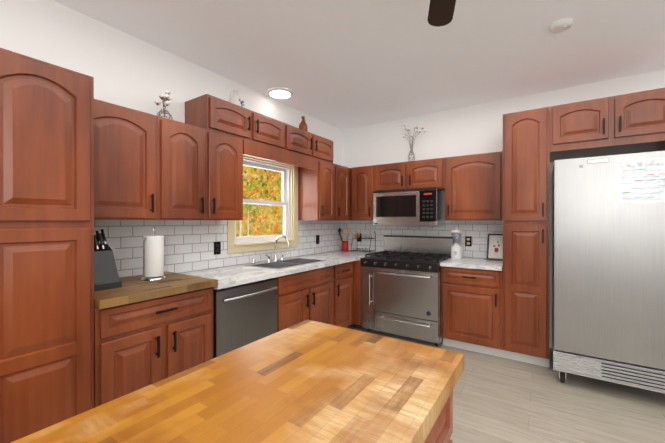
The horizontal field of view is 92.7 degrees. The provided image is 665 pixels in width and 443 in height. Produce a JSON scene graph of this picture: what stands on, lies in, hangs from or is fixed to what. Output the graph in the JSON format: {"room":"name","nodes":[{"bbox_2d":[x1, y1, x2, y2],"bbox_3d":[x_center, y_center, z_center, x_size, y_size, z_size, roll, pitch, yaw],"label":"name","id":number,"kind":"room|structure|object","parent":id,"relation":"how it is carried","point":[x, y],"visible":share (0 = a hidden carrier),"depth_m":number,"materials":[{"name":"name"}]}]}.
{"room":"kitchen","nodes":[
{"label":"kitchen","id":0,"kind":"room"},
{"bbox_2d":[0,0,343,233],"bbox_3d":[-1.978,-0.018,1.740,0.160,2.700,7.720,0,0,34],"label":"wall","id":1,"kind":"structure","parent":0,"point":[123,69],"depth_m":2.28,"materials":[{"name":"white paint"}]},
{"bbox_2d":[94,99,161,219],"bbox_3d":[-1.458,-0.369,2.073,0.328,0.718,0.469,0,0,34],"label":"upper cabinet","id":2,"kind":"object","parent":1,"relation":"attached to","point":[147,166],"depth_m":2.01,"materials":[{"name":"brown wood"}]},
{"bbox_2d":[162,117,209,219],"bbox_3d":[-1.223,-0.370,2.422,0.328,0.718,0.373,0,0,34],"label":"upper cabinet","id":3,"kind":"object","parent":1,"relation":"attached to","point":[185,146],"depth_m":2.34,"materials":[{"name":"brown wood"}]},
{"bbox_2d":[154,90,172,119],"bbox_3d":[-1.256,-0.861,2.369,0.116,0.262,0.111,0,0,34],"label":"vase","id":4,"kind":"object","parent":3,"relation":"on","point":[165,97],"visible":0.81,"depth_m":2.37,"materials":[{"name":"clear glass"}]},
{"bbox_2d":[94,220,342,277],"bbox_3d":[-0.786,0.208,3.362,0.008,0.440,3.354,0,0,34],"label":"backsplash","id":5,"kind":"structure","parent":1,"relation":"attached to","point":[188,245],"depth_m":2.73,"materials":[{"name":"tile"}]},
{"bbox_2d":[214,241,220,254],"bbox_3d":[-1.063,0.245,2.933,0.008,0.118,0.072,0,0,34],"label":"electrical outlet","id":6,"kind":"object","parent":5,"relation":"attached to","point":[217,247],"visible":1,"depth_m":2.93,"materials":[{"name":"black plastic"}]},
{"bbox_2d":[185,94,253,141],"bbox_3d":[-0.992,-0.871,2.766,0.328,0.278,0.428,0,0,34],"label":"upper cabinet","id":7,"kind":"object","parent":1,"relation":"attached to","point":[210,110],"depth_m":2.63,"materials":[{"name":"brown wood"}]},
{"bbox_2d":[229,90,243,106],"bbox_3d":[-0.887,-1.106,2.913,0.129,0.190,0.126,0,0,34],"label":"jug","id":8,"kind":"object","parent":7,"relation":"on","point":[235,98],"visible":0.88,"depth_m":2.87,"materials":[{"name":"white ceramic"}]},
{"bbox_2d":[210,126,245,219],"bbox_3d":[-1.015,-0.371,2.732,0.328,0.718,0.373,0,0,34],"label":"upper cabinet","id":9,"kind":"object","parent":1,"relation":"attached to","point":[227,150],"depth_m":2.64,"materials":[{"name":"brown wood"}]},
{"bbox_2d":[227,154,297,253],"bbox_3d":[-0.760,-0.208,3.487,0.154,1.035,1.035,0,0,34],"label":"window unit","id":10,"kind":"structure","parent":1,"relation":"in","point":[289,203],"depth_m":3.61,"materials":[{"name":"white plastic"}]},
{"bbox_2d":[246,112,317,161],"bbox_3d":[-0.608,-0.872,3.338,0.328,0.278,1.019,0,0,34],"label":"upper cabinet","id":11,"kind":"object","parent":1,"relation":"attached to","point":[273,138],"depth_m":3.20,"materials":[{"name":"brown wood"}]},
{"bbox_2d":[299,116,307,131],"bbox_3d":[-0.344,-1.120,3.723,0.104,0.215,0.102,0,0,34],"label":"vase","id":12,"kind":"object","parent":11,"relation":"on","point":[302,125],"visible":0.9,"depth_m":3.69,"materials":[{"name":"brown ceramic"}]},
{"bbox_2d":[294,158,337,219],"bbox_3d":[-0.195,-0.373,3.953,0.328,0.718,0.359,0,0,34],"label":"upper cabinet","id":13,"kind":"object","parent":1,"relation":"attached to","point":[317,181],"depth_m":3.82,"materials":[{"name":"brown wood"}]},
{"bbox_2d":[314,136,332,161],"bbox_3d":[-0.232,-0.873,3.898,0.328,0.278,0.427,0,0,34],"label":"upper cabinet","id":14,"kind":"object","parent":1,"relation":"attached to","point":[325,146],"depth_m":3.82,"materials":[{"name":"brown wood"}]},
{"bbox_2d":[338,165,349,219],"bbox_3d":[-0.001,-0.373,4.243,0.328,0.718,0.339,0,0,34],"label":"upper cabinet","id":15,"kind":"object","parent":1,"relation":"attached to","point":[343,172],"depth_m":4.18,"materials":[{"name":"brown wood"}]},
{"bbox_2d":[53,0,664,129],"bbox_3d":[0.247,-1.415,0.244,5.520,0.100,7.720,0,0,34],"label":"ceiling","id":16,"kind":"structure","parent":0,"point":[344,64],"depth_m":2.48,"materials":[{"name":"white paint"}]},
{"bbox_2d":[268,87,292,98],"bbox_3d":[-0.555,-1.357,3.372,0.264,0.026,0.264,0,0,34],"label":"recessed light","id":17,"kind":"object","parent":16,"relation":"in","point":[280,93],"visible":1,"depth_m":3.33,"materials":[{"name":"white paint"}]},
{"bbox_2d":[427,0,455,26],"bbox_3d":[0.378,-1.194,1.084,1.240,0.344,1.278,0,0,34],"label":"ceiling fan","id":18,"kind":"object","parent":16,"relation":"hanging from","point":[440,12],"visible":1,"depth_m":1.60,"materials":[{"name":"brown wood"}]},
{"bbox_2d":[550,18,572,32],"bbox_3d":[1.585,-1.348,2.200,0.132,0.040,0.132,0,0,34],"label":"smoke detector","id":19,"kind":"object","parent":16,"relation":"attached to","point":[561,25],"visible":1,"depth_m":2.17,"materials":[{"name":"white plastic"}]},
{"bbox_2d":[344,69,664,347],"bbox_3d":[2.354,-0.021,3.385,5.160,2.700,0.160,0,0,34],"label":"wall","id":20,"kind":"structure","parent":0,"point":[475,129],"depth_m":3.81,"materials":[{"name":"white paint"}]},
{"bbox_2d":[350,168,350,219],"bbox_3d":[0.191,-0.374,4.528,0.328,0.718,0.348,0,0,34],"label":"upper cabinet","id":21,"kind":"object","parent":20,"relation":"attached to","point":[350,168],"depth_m":4.35,"materials":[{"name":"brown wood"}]},
{"bbox_2d":[351,165,374,219],"bbox_3d":[0.480,-0.374,4.346,0.344,0.718,0.328,0,0,34],"label":"upper cabinet","id":22,"kind":"object","parent":20,"relation":"attached to","point":[362,178],"depth_m":4.21,"materials":[{"name":"brown wood"}]},
{"bbox_2d":[375,157,446,190],"bbox_3d":[0.994,-0.558,4.001,0.889,0.348,0.328,0,0,34],"label":"upper cabinet","id":23,"kind":"object","parent":20,"relation":"attached to","point":[429,173],"depth_m":3.83,"materials":[{"name":"brown wood"}]},
{"bbox_2d":[373,188,445,224],"bbox_3d":[0.954,-0.169,3.968,0.792,0.426,0.406,0,0,34],"label":"microwave","id":24,"kind":"object","parent":23,"relation":"attached to","point":[426,206],"visible":0.98,"depth_m":3.77,"materials":[{"name":"silver metal"}]},
{"bbox_2d":[402,124,425,161],"bbox_3d":[1.042,-0.997,4.020,0.314,0.528,0.236,0,0,34],"label":"vase","id":25,"kind":"object","parent":23,"relation":"on","point":[411,135],"visible":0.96,"depth_m":3.99,"materials":[{"name":"clear glass"}]},
{"bbox_2d":[343,220,502,258],"bbox_3d":[1.061,0.207,4.150,2.176,0.440,0.008,0,0,34],"label":"backsplash","id":26,"kind":"structure","parent":20,"relation":"attached to","point":[478,231],"depth_m":4.00,"materials":[{"name":"tile"}]},
{"bbox_2d":[465,236,471,245],"bbox_3d":[1.613,0.236,3.769,0.072,0.118,0.008,0,0,34],"label":"electrical outlet","id":27,"kind":"object","parent":26,"relation":"attached to","point":[468,240],"visible":1,"depth_m":3.77,"materials":[{"name":"black plastic"}]},
{"bbox_2d":[445,151,502,219],"bbox_3d":[1.620,-0.372,3.581,0.615,0.718,0.328,0,0,34],"label":"upper cabinet","id":28,"kind":"object","parent":20,"relation":"attached to","point":[471,186],"depth_m":3.44,"materials":[{"name":"brown wood"}]},
{"bbox_2d":[550,88,664,161],"bbox_3d":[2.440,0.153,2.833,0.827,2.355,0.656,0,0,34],"label":"upper cabinet","id":29,"kind":"object","parent":20,"relation":"attached to","point":[630,123],"visible":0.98,"depth_m":2.62,"materials":[{"name":"brown wood"}]},
{"bbox_2d":[347,324,664,442],"bbox_3d":[0.247,1.385,0.249,5.520,0.100,7.720,0,0,34],"label":"floor","id":30,"kind":"structure","parent":0,"point":[496,399],"depth_m":2.28,"materials":[{"name":"beige wood"}]},
{"bbox_2d":[0,48,93,442],"bbox_3d":[-1.576,0.295,1.613,0.646,2.075,0.425,0,0,34],"label":"tall cabinet","id":31,"kind":"object","parent":30,"relation":"on","point":[46,244],"visible":1,"depth_m":1.46,"materials":[{"name":"brown wood"}]},
{"bbox_2d":[94,287,213,407],"bbox_3d":[-1.257,0.889,2.080,0.656,0.886,0.700,0,0,34],"label":"base cabinet","id":32,"kind":"object","parent":30,"relation":"on","point":[140,344],"visible":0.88,"depth_m":1.84,"materials":[{"name":"brown wood"}]},
{"bbox_2d":[94,271,217,308],"bbox_3d":[-1.256,0.423,2.079,0.658,0.042,0.699,0,0,34],"label":"countertop","id":33,"kind":"structure","parent":32,"relation":"on","point":[133,289],"depth_m":1.93,"materials":[{"name":"brown wood"}]},
{"bbox_2d":[94,229,121,290],"bbox_3d":[-1.417,0.225,1.936,0.205,0.352,0.150,0,0,34],"label":"knife block","id":34,"kind":"object","parent":33,"relation":"on","point":[106,276],"visible":0.69,"depth_m":1.92,"materials":[{"name":"black plastic"}]},
{"bbox_2d":[141,228,165,280],"bbox_3d":[-1.250,0.224,2.215,0.156,0.352,0.156,0,0,34],"label":"paper towel holder","id":35,"kind":"object","parent":33,"relation":"on","point":[153,257],"visible":1,"depth_m":2.16,"materials":[{"name":"white paper"}]},
{"bbox_2d":[214,277,277,357],"bbox_3d":[-0.877,0.901,2.616,0.689,0.859,0.607,0,0,34],"label":"dishwasher","id":36,"kind":"object","parent":30,"relation":"on","point":[245,314],"visible":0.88,"depth_m":2.41,"materials":[{"name":"silver metal"}]},
{"bbox_2d":[277,280,335,331],"bbox_3d":[-0.485,1.030,3.255,0.628,0.600,0.884,0,0,34],"label":"base cabinet","id":37,"kind":"object","parent":30,"relation":"on","point":[331,295],"depth_m":3.02,"materials":[{"name":"brown wood"}]},
{"bbox_2d":[288,261,355,327],"bbox_3d":[-0.119,0.899,3.799,0.628,0.860,0.423,0,0,34],"label":"base cabinet","id":38,"kind":"object","parent":30,"relation":"on","point":[342,277],"depth_m":3.55,"materials":[{"name":"brown wood"}]},
{"bbox_2d":[356,260,361,324],"bbox_3d":[0.236,0.898,4.263,0.700,0.860,0.740,0,0,34],"label":"base cabinet","id":39,"kind":"object","parent":30,"relation":"on","point":[358,263],"depth_m":3.78,"materials":[{"name":"brown wood"}]},
{"bbox_2d":[180,250,376,288],"bbox_3d":[-0.300,0.522,3.465,0.701,0.194,2.664,0,0,34],"label":"countertop","id":40,"kind":"structure","parent":39,"relation":"on","point":[231,276],"depth_m":2.95,"materials":[{"name":"stone"}]},
{"bbox_2d":[252,236,289,263],"bbox_3d":[-0.579,0.286,3.295,0.227,0.277,0.495,0,0,34],"label":"faucet","id":41,"kind":"object","parent":40,"relation":"on","point":[275,255],"visible":1,"depth_m":3.37,"materials":[{"name":"silver metal"}]},
{"bbox_2d":[338,227,350,251],"bbox_3d":[0.171,0.254,4.520,0.177,0.344,0.143,0,0,34],"label":"utensil crock","id":42,"kind":"object","parent":40,"relation":"on","point":[344,243],"visible":1,"depth_m":4.50,"materials":[{"name":"red ceramic"}]},
{"bbox_2d":[351,231,375,252],"bbox_3d":[0.428,0.280,4.437,0.296,0.293,0.177,0,0,34],"label":"wire rack","id":43,"kind":"object","parent":40,"relation":"on","point":[357,235],"visible":1,"depth_m":4.43,"materials":[{"name":"black metal"}]},
{"bbox_2d":[360,235,453,345],"bbox_3d":[0.897,0.758,3.803,0.904,1.141,0.747,0,0,34],"label":"range","id":44,"kind":"object","parent":30,"relation":"on","point":[401,285],"visible":1,"depth_m":3.57,"materials":[{"name":"silver metal"}]},
{"bbox_2d":[424,390,452,442],"bbox_3d":[-0.370,0.899,0.343,0.590,0.872,1.870,0,0,34],"label":"kitchen island","id":45,"kind":"object","parent":30,"relation":"on","point":[441,430],"visible":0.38,"depth_m":0.89,"materials":[{"name":"brown wood"}]},
{"bbox_2d":[11,320,463,442],"bbox_3d":[-0.393,0.438,0.351,0.622,0.046,1.960,0,0,34],"label":"island countertop","id":46,"kind":"structure","parent":45,"relation":"on","point":[308,381],"depth_m":0.75,"materials":[{"name":"brown wood"}]},
{"bbox_2d":[441,266,502,357],"bbox_3d":[1.545,0.899,3.436,0.575,0.860,0.656,0,0,34],"label":"base cabinet","id":47,"kind":"object","parent":30,"relation":"on","point":[471,309],"visible":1,"depth_m":3.18,"materials":[{"name":"brown wood"}]},
{"bbox_2d":[440,257,502,270],"bbox_3d":[1.546,0.448,3.436,0.575,0.038,0.653,0,0,34],"label":"countertop","id":48,"kind":"structure","parent":47,"relation":"on","point":[478,263],"depth_m":3.25,"materials":[{"name":"stone"}]},
{"bbox_2d":[451,227,462,258],"bbox_3d":[1.434,0.247,3.665,0.132,0.362,0.134,0,0,34],"label":"blender","id":49,"kind":"object","parent":48,"relation":"on","point":[456,250],"visible":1,"depth_m":3.62,"materials":[{"name":"white plastic"}]},
{"bbox_2d":[487,234,502,260],"bbox_3d":[1.826,0.283,3.540,0.180,0.290,0.112,0,0,34],"label":"picture","id":50,"kind":"object","parent":48,"relation":"on","point":[494,246],"visible":0.81,"depth_m":3.54,"materials":[{"name":"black paper"}]},
{"bbox_2d":[502,107,549,366],"bbox_3d":[1.940,0.152,3.169,0.373,2.355,0.656,0,0,34],"label":"pantry cabinet","id":51,"kind":"object","parent":30,"relation":"on","point":[526,253],"visible":1,"depth_m":2.92,"materials":[{"name":"brown wood"}]},
{"bbox_2d":[552,151,664,393],"bbox_3d":[2.355,0.412,2.723,0.768,1.834,0.840,0,0,34],"label":"fridge","id":52,"kind":"object","parent":30,"relation":"on","point":[608,286],"visible":1,"depth_m":2.40,"materials":[{"name":"silver metal"}]},
{"bbox_2d":[619,157,664,202],"bbox_3d":[2.287,-0.296,2.270,0.360,0.315,0.004,0,0,34],"label":"calendar","id":53,"kind":"object","parent":52,"relation":"attached to","point":[652,176],"visible":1,"depth_m":2.29,"materials":[{"name":"paper"}]},
{"label":"outside","id":54,"kind":"structure","parent":0,"visible":0},
{"bbox_2d":[236,165,282,236],"bbox_3d":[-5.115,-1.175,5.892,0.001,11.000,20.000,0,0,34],"label":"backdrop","id":55,"kind":"structure","parent":54,"point":[248,187],"depth_m":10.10,"materials":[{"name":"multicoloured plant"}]}
]}

